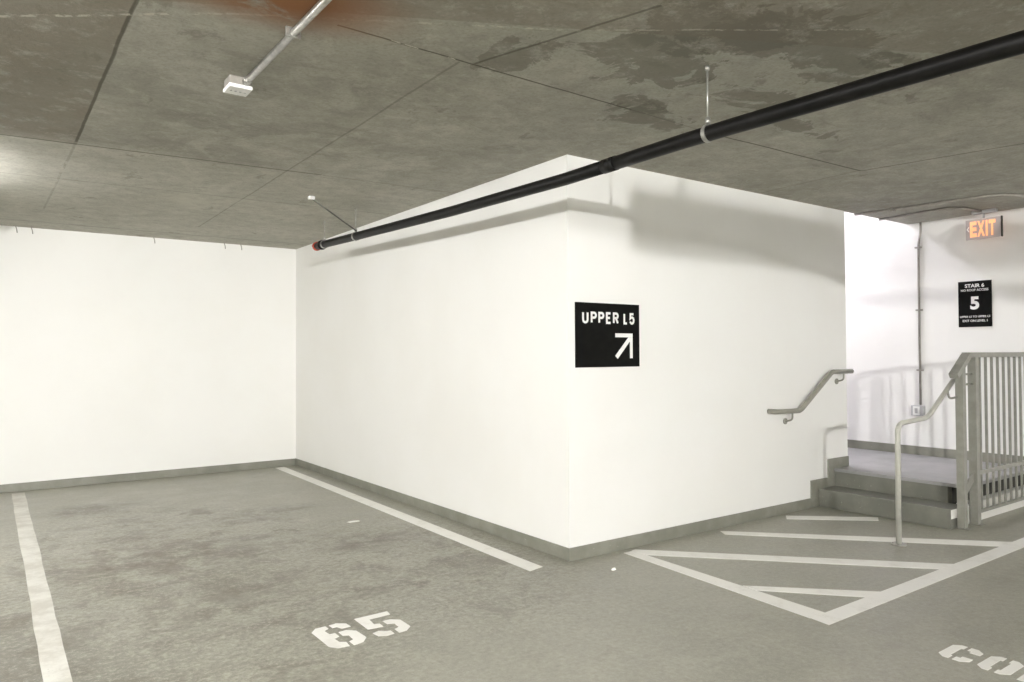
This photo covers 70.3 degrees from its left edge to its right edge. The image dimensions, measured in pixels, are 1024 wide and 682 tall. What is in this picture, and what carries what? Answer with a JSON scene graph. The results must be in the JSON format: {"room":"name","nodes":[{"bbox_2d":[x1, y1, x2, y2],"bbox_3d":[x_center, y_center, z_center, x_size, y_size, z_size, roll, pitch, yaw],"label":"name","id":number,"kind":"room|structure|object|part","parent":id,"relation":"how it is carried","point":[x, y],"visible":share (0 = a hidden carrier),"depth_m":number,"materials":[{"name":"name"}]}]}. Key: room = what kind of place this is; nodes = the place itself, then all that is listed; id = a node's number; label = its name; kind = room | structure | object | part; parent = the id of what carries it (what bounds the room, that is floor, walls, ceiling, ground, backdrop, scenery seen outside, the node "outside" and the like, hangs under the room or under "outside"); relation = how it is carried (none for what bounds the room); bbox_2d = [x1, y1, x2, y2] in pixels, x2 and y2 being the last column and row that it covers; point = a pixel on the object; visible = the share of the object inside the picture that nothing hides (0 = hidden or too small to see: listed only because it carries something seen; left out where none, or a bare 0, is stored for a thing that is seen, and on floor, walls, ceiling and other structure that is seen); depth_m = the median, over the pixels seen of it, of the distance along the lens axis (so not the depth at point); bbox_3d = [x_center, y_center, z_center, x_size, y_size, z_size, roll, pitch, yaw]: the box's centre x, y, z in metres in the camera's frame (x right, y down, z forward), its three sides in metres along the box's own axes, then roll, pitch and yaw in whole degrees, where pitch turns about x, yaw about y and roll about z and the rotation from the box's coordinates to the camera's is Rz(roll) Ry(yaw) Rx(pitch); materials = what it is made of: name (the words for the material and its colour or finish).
{"room":"parking garage","nodes":[
{"label":"parking garage","id":0,"kind":"room"},
{"bbox_2d":[0,225,295,484],"bbox_3d":[-4.987,0.195,8.195,12.289,2.850,0.200,0,-1,-36],"label":"wall","id":1,"kind":"structure","parent":0,"point":[120,354],"depth_m":8.52,"materials":[{"name":"white paint"}]},
{"bbox_2d":[0,459,294,492],"bbox_3d":[-6.298,1.562,7.090,8.488,0.088,0.012,0,-1,-36],"label":"baseboard","id":2,"kind":"structure","parent":1,"relation":"attached to","point":[26,486],"depth_m":8.49,"materials":[{"name":"grey paint"}]},
{"bbox_2d":[0,0,1023,248],"bbox_3d":[0.374,-1.524,1.889,13.600,0.300,16.760,0,-1,-36],"label":"ceiling","id":3,"kind":"structure","parent":0,"point":[117,117],"depth_m":4.08,"materials":[{"name":"concrete"}]},
{"bbox_2d":[223,74,252,96],"bbox_3d":[-1.396,-1.300,3.702,0.116,0.064,0.120,0,-1,-36],"label":"junction box","id":4,"kind":"object","parent":3,"relation":"attached to","point":[233,84],"visible":0.93,"depth_m":3.66,"materials":[{"name":"white plastic"}]},
{"bbox_2d":[242,0,331,85],"bbox_3d":[-0.684,-1.330,2.766,0.066,0.044,2.228,0,-1,-36],"label":"conduit","id":5,"kind":"object","parent":3,"relation":"attached to","point":[291,33],"visible":1,"depth_m":3.13,"materials":[{"name":"silver metal"}]},
{"bbox_2d":[308,30,1023,250],"bbox_3d":[0.913,-1.059,3.176,0.615,0.587,11.139,0,-1,-36],"label":"pipe","id":6,"kind":"object","parent":3,"relation":"hanging from","point":[1010,45],"visible":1,"depth_m":3.34,"materials":[{"name":"metal"}]},
{"bbox_2d":[879,207,981,220],"bbox_3d":[4.171,-1.281,7.272,0.914,0.023,0.346,-1,-1,29],"label":"conduit","id":7,"kind":"object","parent":3,"relation":"attached to","point":[946,208],"visible":1,"depth_m":7.17,"materials":[{"name":"grey metal"}]},
{"bbox_2d":[854,193,1023,215],"bbox_3d":[4.091,-1.287,6.820,1.586,0.032,0.487,-1,-1,24],"label":"conduit","id":8,"kind":"object","parent":3,"relation":"attached to","point":[1008,194],"visible":1,"depth_m":6.77,"materials":[{"name":"grey metal"}]},
{"bbox_2d":[966,208,1002,240],"bbox_3d":[4.677,-1.157,7.205,0.060,0.282,0.325,0,-1,-36],"label":"exit sign","id":9,"kind":"object","parent":3,"relation":"hanging from","point":[991,227],"visible":1,"depth_m":7.19,"materials":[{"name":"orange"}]},
{"bbox_3d":[4.769,-1.120,7.077,0.028,0.203,0.010,0,-1,-36],"label":"trim","id":10,"kind":"part","parent":9,"relation":"part of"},
{"bbox_2d":[0,465,1023,681],"bbox_3d":[0.472,1.576,1.890,13.800,0.200,16.760,0,-1,-36],"label":"floor","id":11,"kind":"structure","parent":0,"point":[230,576],"depth_m":4.32,"materials":[{"name":"grey concrete"}]},
{"bbox_2d":[12,493,72,681],"bbox_3d":[-2.422,1.524,3.795,0.123,0.002,9.630,0,-1,-36],"label":"painted line","id":12,"kind":"object","parent":11,"relation":"on","point":[54,666],"visible":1,"depth_m":4.21,"materials":[{"name":"white paint"}]},
{"bbox_2d":[312,611,409,647],"bbox_3d":[-0.790,1.516,3.821,0.457,0.002,0.337,0,-1,-36],"label":"number","id":13,"kind":"object","parent":11,"relation":"on","point":[330,640],"visible":1,"depth_m":3.79,"materials":[{"name":"white paint"}]},
{"bbox_2d":[276,467,541,570],"bbox_3d":[-1.416,1.581,7.132,0.129,0.002,5.530,0,-1,-35],"label":"painted line","id":14,"kind":"object","parent":11,"relation":"on","point":[494,552],"visible":1,"depth_m":6.10,"materials":[{"name":"white paint"}]},
{"bbox_2d":[625,515,1023,624],"bbox_3d":[3.007,1.534,5.836,4.475,0.002,1.671,0,-1,-36],"label":"hatched marking","id":15,"kind":"object","parent":11,"relation":"on","point":[872,599],"visible":1,"depth_m":4.92,"materials":[{"name":"white paint"}]},
{"bbox_2d":[819,455,1023,529],"bbox_3d":[3.975,1.385,6.914,1.844,0.330,1.162,0,-1,-36],"label":"entry steps","id":16,"kind":"structure","parent":11,"relation":"on","point":[928,483],"depth_m":6.56,"materials":[{"name":"grey paint"}]},
{"bbox_2d":[891,378,957,546],"bbox_3d":[3.264,0.916,5.729,1.010,1.232,0.110,0,-1,-36],"label":"handrail","id":17,"kind":"object","parent":11,"relation":"on","point":[950,384],"visible":1,"depth_m":5.46,"materials":[{"name":"metal"}]},
{"bbox_2d":[939,645,1023,681],"bbox_3d":[2.461,1.485,3.048,0.210,0.002,1.202,0,-1,-36],"label":"painted lettering","id":18,"kind":"object","parent":11,"relation":"on","point":[1014,666],"visible":1,"depth_m":3.39,"materials":[{"name":"white paint"}]},
{"bbox_2d":[949,352,1023,530],"bbox_3d":[4.333,0.819,6.413,1.848,1.440,0.096,0,-1,-36],"label":"guard railing","id":19,"kind":"object","parent":11,"relation":"on","point":[973,485],"visible":1,"depth_m":6.11,"materials":[{"name":"metal"}]},
{"bbox_3d":[3.684,0.861,5.960,0.060,1.345,0.060,0,-1,-36],"label":"post","id":20,"kind":"part","parent":19,"relation":"part of","materials":[{"name":"metal"}]},
{"bbox_3d":[3.695,1.529,5.938,0.090,0.008,0.096,0,-1,-36],"label":"plate","id":21,"kind":"part","parent":19,"relation":"part of","materials":[{"name":"paint"}]},
{"bbox_3d":[3.783,1.270,6.022,0.176,0.330,0.012,0,-1,-36],"label":"gusset plate","id":22,"kind":"part","parent":19,"relation":"part of","materials":[{"name":"paint"}]},
{"bbox_3d":[3.879,0.835,6.101,0.064,1.400,0.064,0,-1,-36],"label":"post","id":23,"kind":"part","parent":19,"relation":"part of","materials":[{"name":"metal"}]},
{"bbox_3d":[4.421,0.121,6.507,1.605,0.042,0.068,0,-1,-36],"label":"rail","id":24,"kind":"part","parent":19,"relation":"part of","materials":[{"name":"metal"}]},
{"bbox_3d":[4.466,1.115,6.517,1.377,0.030,0.032,0,-1,-36],"label":"rail","id":25,"kind":"part","parent":19,"relation":"part of","materials":[{"name":"metal"}]},
{"bbox_3d":[4.467,1.441,6.511,1.377,0.022,0.032,0,-1,-36],"label":"rail","id":26,"kind":"part","parent":19,"relation":"part of","materials":[{"name":"metal"}]},
{"bbox_2d":[296,155,847,547],"bbox_3d":[0.227,0.172,8.399,3.589,2.849,5.559,0,-1,-36],"label":"wall","id":27,"kind":"structure","parent":0,"point":[435,360],"depth_m":6.07,"materials":[{"name":"white paint"}]},
{"bbox_2d":[295,458,570,561],"bbox_3d":[-1.224,1.539,7.317,0.012,0.090,5.572,0,-1,-36],"label":"baseboard","id":28,"kind":"structure","parent":27,"relation":"attached to","point":[547,547],"depth_m":6.31,"materials":[{"name":"grey paint"}]},
{"bbox_2d":[575,302,639,367],"bbox_3d":[0.704,-0.042,5.316,0.635,0.465,0.009,0,-1,-36],"label":"directional sign","id":29,"kind":"object","parent":27,"relation":"attached to","point":[606,334],"visible":1,"depth_m":5.30,"materials":[{"name":"black plastic"}]},
{"bbox_2d":[570,456,848,560],"bbox_3d":[1.860,1.334,6.117,3.589,0.425,0.012,0,-1,-36],"label":"baseboard","id":30,"kind":"structure","parent":27,"relation":"attached to","point":[613,545],"depth_m":5.93,"materials":[{"name":"grey paint"}]},
{"bbox_2d":[767,369,853,423],"bbox_3d":[2.790,0.511,6.750,1.262,0.486,0.100,0,-1,-36],"label":"handrail","id":31,"kind":"object","parent":27,"relation":"attached to","point":[828,376],"visible":1,"depth_m":6.67,"materials":[{"name":"metal"}]},
{"bbox_2d":[848,448,913,465],"bbox_3d":[2.973,1.424,8.764,1.309,0.330,3.011,0,-1,-36],"label":"floor","id":32,"kind":"structure","parent":0,"point":[856,456],"depth_m":7.86,"materials":[{"name":"grey concrete"}]},
{"bbox_2d":[844,208,1023,455],"bbox_3d":[6.726,-0.852,4.869,0.200,4.700,14.200,0,-1,-36],"label":"wall","id":33,"kind":"structure","parent":0,"point":[881,282],"depth_m":7.86,"materials":[{"name":"white paint"}]},
{"bbox_2d":[911,405,924,415],"bbox_3d":[4.392,0.753,7.867,0.062,0.111,0.130,0,-1,-36],"label":"outlet box","id":34,"kind":"object","parent":33,"relation":"attached to","point":[916,410],"visible":0.94,"depth_m":7.84,"materials":[{"name":"white plastic"}]},
{"bbox_2d":[915,222,923,404],"bbox_3d":[4.415,-0.294,7.876,0.030,1.980,0.072,0,-1,-36],"label":"conduit","id":35,"kind":"object","parent":33,"relation":"attached to","point":[918,247],"visible":1,"depth_m":7.87,"materials":[{"name":"grey metal"}]},
{"bbox_2d":[847,439,1023,465],"bbox_3d":[3.837,1.206,8.678,0.012,0.095,4.170,0,-1,-36],"label":"baseboard","id":36,"kind":"structure","parent":33,"relation":"attached to","point":[878,446],"depth_m":7.90,"materials":[{"name":"grey paint"}]},
{"bbox_2d":[958,280,991,326],"bbox_3d":[4.738,-0.380,7.443,0.012,0.470,0.310,0,-1,-36],"label":"sign","id":37,"kind":"object","parent":33,"relation":"attached to","point":[974,297],"visible":1,"depth_m":7.43,"materials":[{"name":"black plastic"}]}
]}

